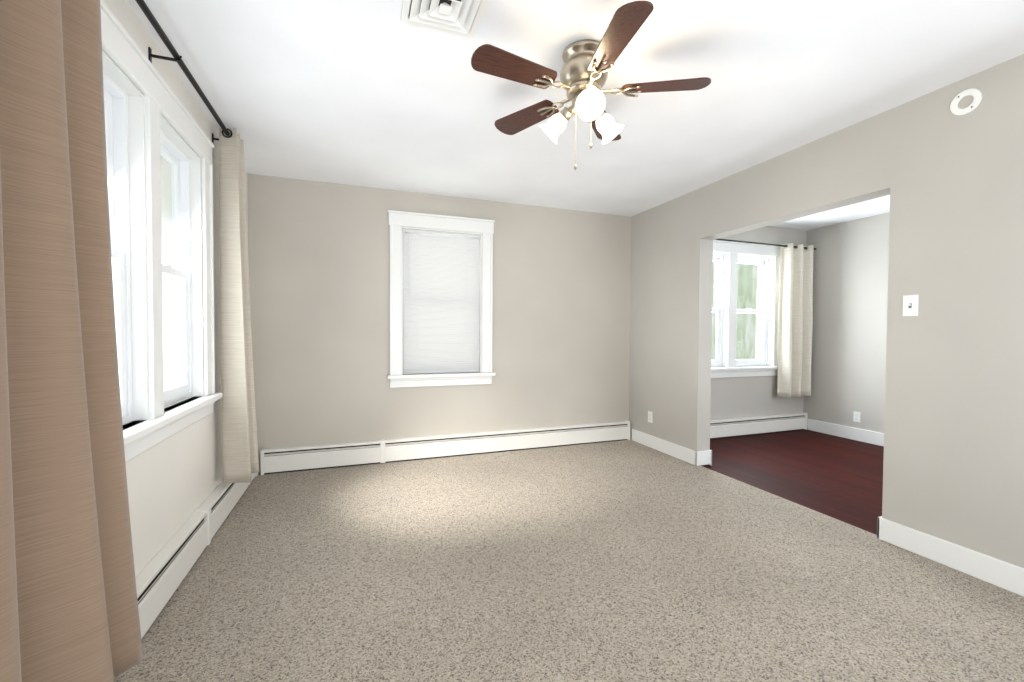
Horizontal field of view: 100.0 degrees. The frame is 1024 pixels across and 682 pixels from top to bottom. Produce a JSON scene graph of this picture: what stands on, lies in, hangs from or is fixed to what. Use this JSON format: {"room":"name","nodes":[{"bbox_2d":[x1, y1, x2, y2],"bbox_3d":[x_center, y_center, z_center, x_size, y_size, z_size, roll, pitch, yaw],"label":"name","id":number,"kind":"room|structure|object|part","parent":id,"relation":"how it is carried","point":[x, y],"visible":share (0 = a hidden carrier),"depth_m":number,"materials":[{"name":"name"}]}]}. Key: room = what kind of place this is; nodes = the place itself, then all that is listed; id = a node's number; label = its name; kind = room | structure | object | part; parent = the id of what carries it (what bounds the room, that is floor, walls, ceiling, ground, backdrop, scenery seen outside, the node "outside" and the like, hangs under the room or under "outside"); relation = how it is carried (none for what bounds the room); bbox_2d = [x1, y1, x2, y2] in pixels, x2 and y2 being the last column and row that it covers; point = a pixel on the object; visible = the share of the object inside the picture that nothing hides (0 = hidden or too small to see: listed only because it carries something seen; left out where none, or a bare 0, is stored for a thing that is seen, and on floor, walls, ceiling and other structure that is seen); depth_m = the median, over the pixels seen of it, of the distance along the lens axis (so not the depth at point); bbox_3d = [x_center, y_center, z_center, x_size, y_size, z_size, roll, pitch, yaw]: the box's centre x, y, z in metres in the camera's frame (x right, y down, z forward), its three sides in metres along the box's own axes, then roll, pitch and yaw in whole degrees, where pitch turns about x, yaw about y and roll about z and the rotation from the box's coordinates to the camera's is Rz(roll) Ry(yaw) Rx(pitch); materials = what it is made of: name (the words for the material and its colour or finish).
{"room":"empty living room","nodes":[
{"label":"empty living room","id":0,"kind":"room"},
{"bbox_2d":[102,0,247,577],"bbox_3d":[-1.157,-0.056,0.438,0.220,2.440,6.410,0,1,-20],"label":"wall","id":1,"kind":"structure","parent":0,"point":[174,481],"depth_m":2.19,"materials":[{"name":"beige paint"}]},
{"bbox_2d":[100,0,222,461],"bbox_3d":[-1.575,-0.352,1.837,0.182,1.595,1.530,0,1,-20],"label":"window","id":2,"kind":"structure","parent":1,"relation":"in","point":[147,121],"depth_m":1.81,"materials":[{"name":"white paint"}]},
{"bbox_3d":[-1.628,-0.339,1.819,0.070,1.338,1.256,0,1,-20],"label":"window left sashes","id":3,"kind":"part","parent":2,"relation":"part of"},
{"bbox_2d":[135,0,229,143],"bbox_3d":[-1.336,-1.205,1.424,0.117,0.072,2.810,0,1,-20],"label":"curtain rod","id":4,"kind":"object","parent":1,"relation":"attached to","point":[147,12],"visible":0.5,"depth_m":1.85,"materials":[{"name":"black metal"}]},
{"bbox_2d":[0,0,142,681],"bbox_3d":[-0.988,-0.160,0.781,0.199,2.165,1.085,0,1,-20],"label":"curtain","id":5,"kind":"object","parent":4,"relation":"hanging from","point":[69,611],"visible":1,"depth_m":1.04,"materials":[{"name":"beige fabric"}]},
{"bbox_2d":[222,128,232,137],"bbox_3d":[-1.717,-1.253,2.588,0.054,0.054,0.006,0,1,-20],"label":"grommet","id":6,"kind":"object","parent":4,"relation":"hanging from","point":[227,136],"visible":0.27,"depth_m":2.58,"materials":[{"name":"black metal"}]},
{"bbox_2d":[219,128,258,482],"bbox_3d":[-1.721,-0.208,2.705,0.176,2.165,0.205,0,1,-20],"label":"curtain","id":7,"kind":"object","parent":4,"relation":"hanging from","point":[240,460],"visible":0.98,"depth_m":2.64,"materials":[{"name":"beige fabric"}]},
{"bbox_2d":[114,473,257,677],"bbox_3d":[-1.065,1.059,0.618,0.069,0.203,6.059,0,1,-20],"label":"baseboard heater","id":8,"kind":"object","parent":1,"relation":"attached to","point":[161,575],"visible":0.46,"depth_m":2.00,"materials":[{"name":"white metal"}]},
{"bbox_2d":[247,174,630,472],"bbox_3d":[-0.492,-0.138,4.200,4.021,2.440,0.220,0,1,-20],"label":"wall","id":9,"kind":"structure","parent":0,"point":[319,267],"depth_m":3.88,"materials":[{"name":"beige paint"}]},
{"bbox_2d":[387,210,494,387],"bbox_3d":[-0.659,-0.373,4.053,1.005,1.585,0.192,0,1,-20],"label":"window","id":10,"kind":"structure","parent":9,"relation":"in","point":[484,230],"depth_m":3.98,"materials":[{"name":"white paint"}]},
{"bbox_3d":[-0.680,-0.361,4.110,0.731,1.328,0.070,0,1,-20],"label":"window back sashes","id":11,"kind":"part","parent":10,"relation":"part of","materials":[{"name":"white fabric"}]},
{"bbox_2d":[403,229,479,373],"bbox_3d":[-0.655,-0.360,4.042,0.723,1.322,0.036,0,1,-20],"label":"window blinds","id":12,"kind":"object","parent":10,"relation":"attached to","point":[440,304],"visible":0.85,"depth_m":4.04,"materials":[{"name":"white fabric"}]},
{"bbox_2d":[260,420,629,474],"bbox_3d":[-0.386,0.984,4.112,3.539,0.203,0.069,0,1,-20],"label":"baseboard heater","id":13,"kind":"object","parent":9,"relation":"attached to","point":[296,458],"visible":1,"depth_m":3.96,"materials":[{"name":"white metal"}]},
{"bbox_2d":[114,439,1023,681],"bbox_3d":[0.567,1.208,1.100,3.905,0.100,6.430,0,1,-20],"label":"floor","id":14,"kind":"structure","parent":0,"point":[630,560],"depth_m":1.97,"materials":[{"name":"beige carpet"}]},
{"bbox_2d":[126,0,1023,230],"bbox_3d":[1.755,-1.345,1.492,6.420,0.120,6.780,0,1,-20],"label":"ceiling","id":15,"kind":"structure","parent":0,"point":[374,93],"depth_m":2.19,"materials":[{"name":"white paint"}]},
{"bbox_2d":[401,0,488,38],"bbox_3d":[-0.256,-1.283,1.646,0.304,0.030,0.304,0,1,-20],"label":"ceiling vent","id":16,"kind":"object","parent":15,"relation":"in","point":[461,17],"visible":1,"depth_m":1.69,"materials":[{"name":"white plastic"}]},
{"bbox_2d":[471,0,710,169],"bbox_3d":[0.310,-1.042,1.925,1.034,0.522,1.037,0,1,-20],"label":"ceiling fan","id":17,"kind":"object","parent":15,"relation":"hanging from","point":[588,65],"visible":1,"depth_m":1.85,"materials":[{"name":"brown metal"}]},
{"bbox_3d":[0.320,-1.162,1.939,0.487,0.281,0.488,0,1,-20],"label":"motor","id":18,"kind":"part","parent":17,"relation":"part of","materials":[{"name":"silver metal"}]},
{"bbox_2d":[710,226,806,419],"bbox_3d":[2.606,-0.141,5.071,2.399,2.440,0.220,0,1,-20],"label":"wall","id":19,"kind":"structure","parent":0,"point":[740,397],"depth_m":5.07,"materials":[{"name":"beige paint"}]},
{"bbox_2d":[711,240,779,377],"bbox_3d":[2.503,-0.357,4.942,1.530,1.545,0.182,0,1,-20],"label":"window","id":20,"kind":"structure","parent":19,"relation":"in","point":[729,258],"depth_m":4.96,"materials":[{"name":"white paint"}]},
{"bbox_3d":[2.484,-0.346,4.995,1.122,1.151,0.036,0,1,-20],"label":"glass","id":21,"kind":"part","parent":20,"relation":"part of","materials":[{"name":"clear glass"}]},
{"bbox_2d":[710,412,807,438],"bbox_3d":[2.588,0.992,4.939,2.193,0.203,0.069,0,1,-20],"label":"baseboard heater","id":22,"kind":"object","parent":19,"relation":"attached to","point":[725,428],"visible":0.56,"depth_m":5.01,"materials":[{"name":"white metal"}]},
{"bbox_2d":[714,239,815,397],"bbox_3d":[2.675,-0.237,4.881,2.058,1.800,0.178,0,1,-20],"label":"curtain","id":23,"kind":"object","parent":19,"relation":"attached to","point":[795,320],"visible":0.98,"depth_m":5.07,"materials":[{"name":"beige fabric"}]},
{"bbox_3d":[3.391,-0.238,5.102,0.510,1.800,0.108,0,1,-20],"label":"adjacent panel","id":24,"kind":"part","parent":23,"relation":"part of","materials":[{"name":"beige fabric"}]},
{"bbox_2d":[700,429,883,534],"bbox_3d":[3.587,1.206,2.188,2.515,0.088,6.430,0,1,-20],"label":"floor","id":25,"kind":"structure","parent":0,"point":[837,478],"depth_m":3.75,"materials":[{"name":"brown wood"}]},
{"bbox_2d":[629,54,1023,567],"bbox_3d":[2.454,-0.067,1.738,0.146,2.440,6.410,0,1,-20],"label":"wall","id":26,"kind":"structure","parent":0,"point":[941,175],"depth_m":2.28,"materials":[{"name":"beige paint"}]},
{"bbox_2d":[648,411,652,422],"bbox_3d":[1.415,0.778,4.402,0.009,0.114,0.070,0,1,-20],"label":"electrical outlet","id":27,"kind":"object","parent":26,"relation":"attached to","point":[650,416],"visible":1,"depth_m":4.39,"materials":[{"name":"white plastic"}]},
{"bbox_2d":[632,429,699,465],"bbox_3d":[1.472,1.029,4.236,0.016,0.125,0.956,0,1,-20],"label":"baseboard","id":28,"kind":"structure","parent":26,"relation":"attached to","point":[690,456],"depth_m":4.14,"materials":[{"name":"white paint"}]},
{"bbox_2d":[700,450,711,464],"bbox_3d":[1.663,1.038,4.183,0.016,0.137,0.726,0,1,-20],"label":"baseboard","id":29,"kind":"structure","parent":26,"relation":"attached to","point":[705,456],"depth_m":3.82,"materials":[{"name":"white paint"}]},
{"bbox_2d":[902,295,918,315],"bbox_3d":[2.153,-0.192,2.326,0.022,0.114,0.070,0,1,-20],"label":"switch plate","id":30,"kind":"object","parent":26,"relation":"attached to","point":[910,304],"visible":1,"depth_m":2.33,"materials":[{"name":"white plastic"}]},
{"bbox_2d":[877,516,1023,596],"bbox_3d":[2.783,1.119,0.598,0.016,0.125,3.989,0,1,-20],"label":"baseboard","id":31,"kind":"structure","parent":26,"relation":"attached to","point":[996,572],"depth_m":2.15,"materials":[{"name":"white paint"}]},
{"bbox_2d":[950,88,981,115],"bbox_3d":[2.233,-1.177,2.115,0.010,0.118,0.118,0,1,-20],"label":"smoke detector","id":32,"kind":"object","parent":26,"relation":"attached to","point":[976,94],"visible":1,"depth_m":2.11,"materials":[{"name":"white plastic"}]},
{"bbox_2d":[803,212,889,432],"bbox_3d":[4.748,-0.071,2.442,0.150,2.440,6.180,0,1,-20],"label":"wall","id":33,"kind":"structure","parent":0,"point":[850,297],"depth_m":4.83,"materials":[{"name":"grey paint"}]},
{"bbox_2d":[808,419,883,445],"bbox_3d":[4.676,1.094,2.407,0.016,0.137,6.110,0,1,-20],"label":"baseboard","id":34,"kind":"structure","parent":33,"relation":"attached to","point":[857,434],"depth_m":4.85,"materials":[{"name":"white paint"}]},
{"bbox_2d":[853,411,859,421],"bbox_3d":[3.828,0.842,4.770,0.009,0.114,0.070,0,1,-20],"label":"outlet","id":35,"kind":"object","parent":33,"relation":"attached to","point":[856,416],"visible":1,"depth_m":4.77,"materials":[{"name":"white plastic"}]},
{"label":"outside","id":36,"kind":"structure","parent":0,"visible":0},
{"bbox_2d":[711,261,756,359],"bbox_3d":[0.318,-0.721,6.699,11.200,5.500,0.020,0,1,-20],"label":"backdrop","id":37,"kind":"structure","parent":36,"point":[747,317],"depth_m":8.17,"materials":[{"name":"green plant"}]}
]}

